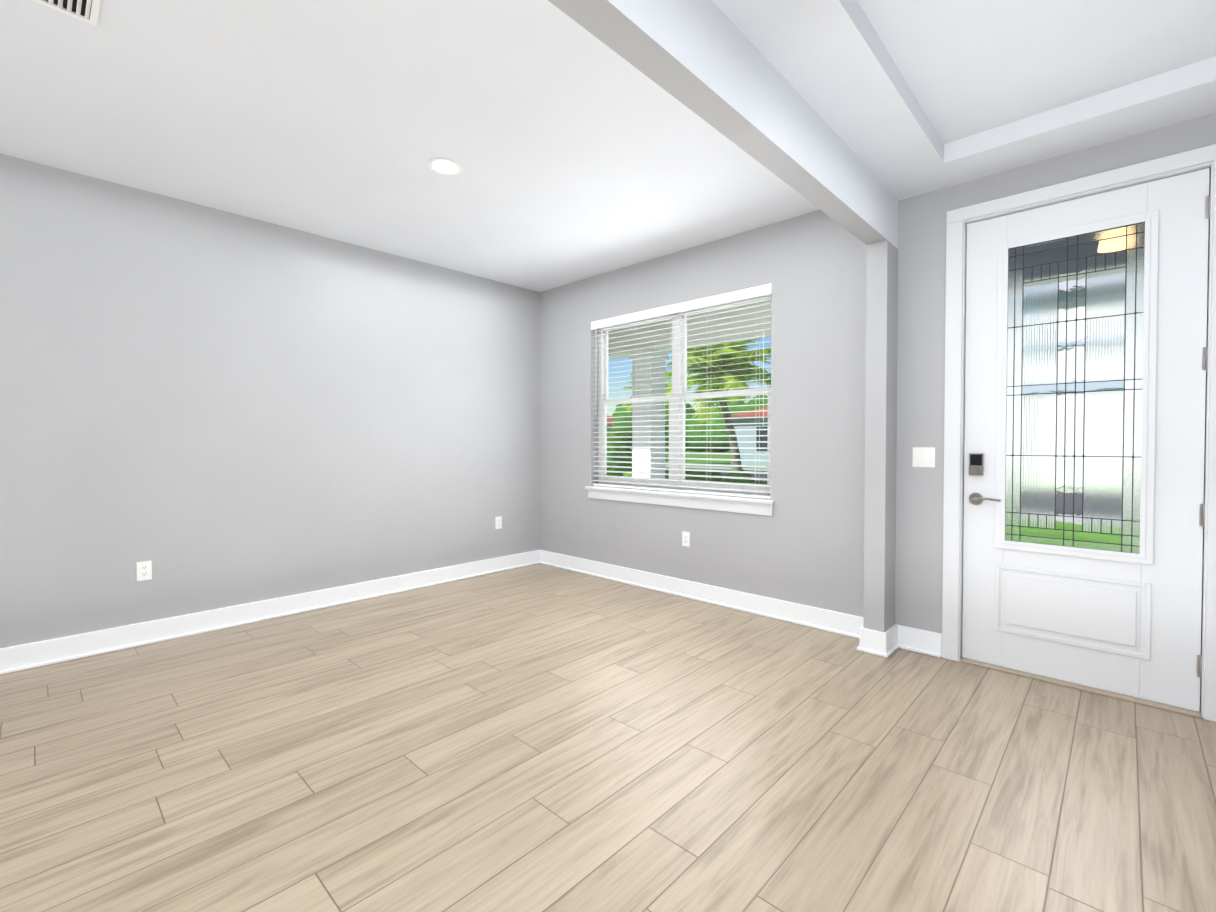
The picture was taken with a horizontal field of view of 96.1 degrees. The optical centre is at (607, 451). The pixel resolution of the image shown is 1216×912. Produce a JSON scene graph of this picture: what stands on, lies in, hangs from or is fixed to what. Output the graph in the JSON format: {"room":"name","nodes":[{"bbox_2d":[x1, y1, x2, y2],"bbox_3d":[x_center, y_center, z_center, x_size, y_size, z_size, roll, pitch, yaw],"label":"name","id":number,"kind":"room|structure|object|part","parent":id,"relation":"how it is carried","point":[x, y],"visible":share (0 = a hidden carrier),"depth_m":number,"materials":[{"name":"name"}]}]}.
{"room":"empty living room","nodes":[
{"label":"empty living room","id":0,"kind":"room"},
{"bbox_2d":[0,153,539,647],"bbox_3d":[-3.578,-0.294,2.642,0.200,2.950,8.200,1,1,43],"label":"wall","id":1,"kind":"structure","parent":0,"point":[202,407],"depth_m":3.62,"materials":[{"name":"grey paint"}]},
{"bbox_2d":[136,560,151,580],"bbox_3d":[-2.814,0.722,3.317,0.008,0.115,0.070,1,1,43],"label":"electrical outlet","id":2,"kind":"object","parent":1,"relation":"attached to","point":[144,570],"visible":1,"depth_m":3.31,"materials":[{"name":"white plastic"}]},
{"bbox_2d":[0,550,539,674],"bbox_3d":[-3.424,1.113,2.657,0.036,0.135,8.000,1,1,43],"label":"baseboard","id":3,"kind":"structure","parent":1,"relation":"attached to","point":[16,658],"depth_m":3.62,"materials":[{"name":"white wood"}]},
{"bbox_2d":[495,516,501,528],"bbox_3d":[-1.040,0.674,5.197,0.008,0.115,0.070,1,1,43],"label":"electrical outlet","id":4,"kind":"object","parent":1,"relation":"attached to","point":[498,522],"visible":1,"depth_m":5.19,"materials":[{"name":"white plastic"}]},
{"bbox_2d":[0,563,1215,911],"bbox_3d":[-1.630,1.284,0.967,5.370,0.150,8.400,1,1,43],"label":"floor","id":5,"kind":"structure","parent":0,"point":[540,737],"depth_m":2.03,"materials":[{"name":"brown wood"}]},
{"bbox_2d":[548,0,898,631],"bbox_3d":[-1.058,-0.257,0.401,0.113,2.950,8.000,1,1,43],"label":"column","id":6,"kind":"structure","parent":5,"relation":"on","point":[707,61],"depth_m":2.29,"materials":[{"name":"grey paint"}]},
{"bbox_2d":[0,0,1215,291],"bbox_3d":[-1.630,-1.597,0.918,4.970,0.287,8.000,1,1,43],"label":"ceiling","id":7,"kind":"structure","parent":0,"point":[574,150],"depth_m":2.46,"materials":[{"name":"paint"}]},
{"bbox_2d":[33,0,100,25],"bbox_3d":[-1.790,-1.546,1.806,0.350,0.011,0.170,1,1,43],"label":"ceiling vent","id":8,"kind":"object","parent":7,"relation":"in","point":[87,11],"visible":1,"depth_m":1.91,"materials":[{"name":"white metal"}]},
{"bbox_2d":[427,158,461,174],"bbox_3d":[-0.898,-1.569,3.010,0.184,0.008,0.184,1,1,43],"label":"recessed light","id":9,"kind":"object","parent":7,"relation":"in","point":[443,166],"visible":1,"depth_m":3.00,"materials":[{"name":"white plastic"}]},
{"bbox_2d":[540,113,1215,632],"bbox_3d":[1.184,-0.316,3.922,5.370,2.950,0.200,1,1,43],"label":"wall","id":10,"kind":"structure","parent":0,"point":[804,545],"depth_m":3.65,"materials":[{"name":"grey paint"}]},
{"bbox_2d":[585,486,774,515],"bbox_3d":[0.509,0.383,4.473,1.860,0.110,0.142,1,1,43],"label":"window sill","id":11,"kind":"structure","parent":10,"relation":"attached to","point":[756,506],"depth_m":4.30,"materials":[{"name":"white wood"}]},
{"bbox_2d":[593,294,771,495],"bbox_3d":[0.555,-0.432,4.507,1.790,1.519,0.150,1,1,43],"label":"window blinds","id":12,"kind":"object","parent":10,"relation":"in","point":[676,399],"depth_m":4.49,"materials":[{"name":"white plastic"}]},
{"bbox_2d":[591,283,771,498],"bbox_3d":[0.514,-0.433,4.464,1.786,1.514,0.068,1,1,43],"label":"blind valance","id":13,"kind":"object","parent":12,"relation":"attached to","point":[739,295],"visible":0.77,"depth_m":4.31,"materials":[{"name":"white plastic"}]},
{"bbox_2d":[596,330,596,416],"bbox_3d":[-0.109,-0.721,5.015,0.008,0.800,0.008,1,1,43],"label":"blind cord","id":14,"kind":"object","parent":13,"relation":"hanging from","point":[596,330],"depth_m":5.01,"materials":[{"name":"white plastic"}]},
{"bbox_2d":[755,297,756,495],"bbox_3d":[1.062,-0.410,3.923,0.002,1.454,0.002,1,1,43],"label":"blind cord","id":15,"kind":"object","parent":13,"relation":"hanging from","point":[756,297],"depth_m":3.93,"materials":[{"name":"white fabric"}]},
{"bbox_2d":[759,360,759,446],"bbox_3d":[1.098,-0.411,3.962,0.002,1.454,0.002,1,1,43],"label":"blind cord","id":16,"kind":"object","parent":13,"relation":"hanging from","point":[759,387],"depth_m":3.96,"materials":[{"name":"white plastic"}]},
{"bbox_2d":[763,318,763,425],"bbox_3d":[1.102,-0.641,3.872,0.003,0.920,0.003,1,1,43],"label":"blind cord","id":17,"kind":"object","parent":13,"relation":"hanging from","point":[763,318],"depth_m":3.87,"materials":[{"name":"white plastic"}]},
{"bbox_2d":[682,531,689,546],"bbox_3d":[0.617,0.691,4.331,0.070,0.115,0.008,1,1,43],"label":"electrical outlet","id":18,"kind":"object","parent":10,"relation":"attached to","point":[685,538],"visible":1,"depth_m":4.33,"materials":[{"name":"white plastic"}]},
{"bbox_2d":[540,550,879,645],"bbox_3d":[0.478,1.083,4.454,3.185,0.135,0.030,1,1,43],"label":"baseboard","id":19,"kind":"structure","parent":10,"relation":"attached to","point":[845,624],"depth_m":4.06,"materials":[{"name":"white wood"}]},
{"bbox_2d":[888,624,941,657],"bbox_3d":[1.809,1.104,3.197,0.250,0.135,0.030,1,1,43],"label":"baseboard","id":20,"kind":"structure","parent":10,"relation":"attached to","point":[917,640],"depth_m":3.19,"materials":[{"name":"white wood"}]},
{"bbox_2d":[912,447,934,466],"bbox_3d":[1.831,0.032,3.172,0.116,0.115,0.012,1,1,43],"label":"switch plate","id":21,"kind":"object","parent":10,"relation":"attached to","point":[923,456],"visible":1,"depth_m":3.17,"materials":[{"name":"white plastic"}]},
{"bbox_2d":[942,144,1215,721],"bbox_3d":[2.372,-0.083,2.792,1.098,2.522,0.218,1,1,43],"label":"door frame","id":22,"kind":"structure","parent":10,"relation":"attached to","point":[956,219],"depth_m":2.85,"materials":[{"name":"white wood"}]},
{"bbox_2d":[960,657,1201,717],"bbox_3d":[2.372,1.172,2.817,0.920,0.012,0.214,1,1,43],"label":"door threshold sill","id":23,"kind":"structure","parent":10,"relation":"attached to","point":[1188,712],"depth_m":2.70,"materials":[{"name":"beige wood"}]},
{"bbox_2d":[962,168,1210,711],"bbox_3d":[2.344,-0.048,2.759,0.925,2.430,0.064,1,1,43],"label":"door","id":24,"kind":"structure","parent":10,"relation":"in","point":[1122,622],"depth_m":2.70,"materials":[{"name":"white wood"}]},
{"bbox_2d":[969,453,983,474],"bbox_3d":[2.027,0.069,3.012,0.066,0.120,0.043,1,1,43],"label":"door lock","id":25,"kind":"object","parent":24,"relation":"attached to","point":[976,463],"visible":1,"depth_m":3.01,"materials":[{"name":"grey metal"}]},
{"bbox_2d":[969,493,1000,504],"bbox_3d":[2.052,0.262,2.980,0.150,0.066,0.060,1,1,43],"label":"door lever","id":26,"kind":"object","parent":24,"relation":"attached to","point":[976,499],"visible":0.96,"depth_m":3.01,"materials":[{"name":"grey metal"}]},
{"bbox_2d":[1005,222,1144,553],"bbox_3d":[2.337,-0.300,2.762,0.534,1.571,0.008,1,1,43],"label":"window grille","id":27,"kind":"object","parent":24,"relation":"attached to","point":[1075,392],"depth_m":2.75,"materials":[{"name":"grey metal"}]},
{"label":"glass","id":28,"kind":"part","parent":24,"relation":"part of","materials":[{"name":"clear glass"}]},
{"bbox_3d":[2.659,-0.061,2.435,0.022,2.164,0.014,1,1,43],"label":"door hinges","id":29,"kind":"part","parent":24,"relation":"part of","materials":[{"name":"silver metal"}]},
{"label":"outside","id":30,"kind":"structure","parent":0,"visible":0},
{"bbox_2d":[665,446,766,470],"bbox_3d":[25.201,-0.064,91.278,320.000,0.200,159.800,1,1,43],"label":"ground","id":31,"kind":"structure","parent":30,"point":[723,456],"depth_m":44.41,"materials":[{"name":"green plant"}]},
{"bbox_2d":[607,416,631,449],"bbox_3d":[-6.017,-2.057,55.251,17.000,5.000,12.000,1,1,43],"label":"house","id":32,"kind":"structure","parent":31,"relation":"on","point":[609,420],"depth_m":51.08,"materials":[{"name":"grey"}]},
{"bbox_2d":[621,370,685,410],"bbox_3d":[2.954,-2.188,33.374,4.368,6.001,4.165,1,1,43],"label":"palm tree","id":33,"kind":"object","parent":31,"relation":"on","point":[631,387],"depth_m":33.09,"materials":[{"name":"green plant"}]},
{"bbox_2d":[607,429,766,483],"bbox_3d":[1.529,0.283,8.348,15.809,2.289,1.758,1,1,43],"label":"hedge","id":34,"kind":"object","parent":31,"relation":"on","point":[666,476],"depth_m":9.25,"materials":[{"name":"green plant"}]},
{"bbox_2d":[611,395,767,451],"bbox_3d":[13.226,-5.005,71.289,243.612,10.606,59.917,1,1,43],"label":"trees","id":35,"kind":"object","parent":31,"relation":"on","point":[715,421],"depth_m":70.28,"materials":[{"name":"green plant"}]},
{"bbox_2d":[665,465,766,482],"bbox_3d":[10.806,1.058,17.761,180.000,0.035,11.100,1,1,43],"label":"street","id":36,"kind":"structure","parent":31,"relation":"on","point":[745,469],"depth_m":27.22,"materials":[{"name":"grey asphalt"}]},
{"bbox_2d":[665,338,770,470],"bbox_3d":[2.766,-1.064,13.293,3.673,4.430,3.879,1,1,43],"label":"palm tree","id":37,"kind":"object","parent":31,"relation":"on","point":[716,374],"depth_m":12.91,"materials":[{"name":"green plant"}]},
{"bbox_2d":[721,407,767,465],"bbox_3d":[14.370,-1.498,33.952,10.300,4.600,11.000,1,1,43],"label":"house","id":38,"kind":"structure","parent":31,"relation":"on","point":[749,432],"depth_m":32.56,"materials":[{"name":"grey"}]},
{"bbox_3d":[4.676,1.169,8.353,7.600,0.130,11.000,1,1,43],"label":"porch floor","id":39,"kind":"structure","parent":31,"relation":"on","visible":0},
{"bbox_2d":[629,348,668,478],"bbox_3d":[1.842,-0.045,5.657,7.430,2.390,0.380,1,1,43],"label":"porch column","id":40,"kind":"structure","parent":39,"relation":"on","point":[654,387],"depth_m":6.79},
{"bbox_2d":[608,300,770,359],"bbox_3d":[1.570,-1.535,5.016,7.800,0.610,1.950,1,1,43],"label":"porch roof","id":41,"kind":"structure","parent":40,"relation":"on","point":[749,335],"depth_m":6.18,"materials":[{"name":"white"}]}
]}

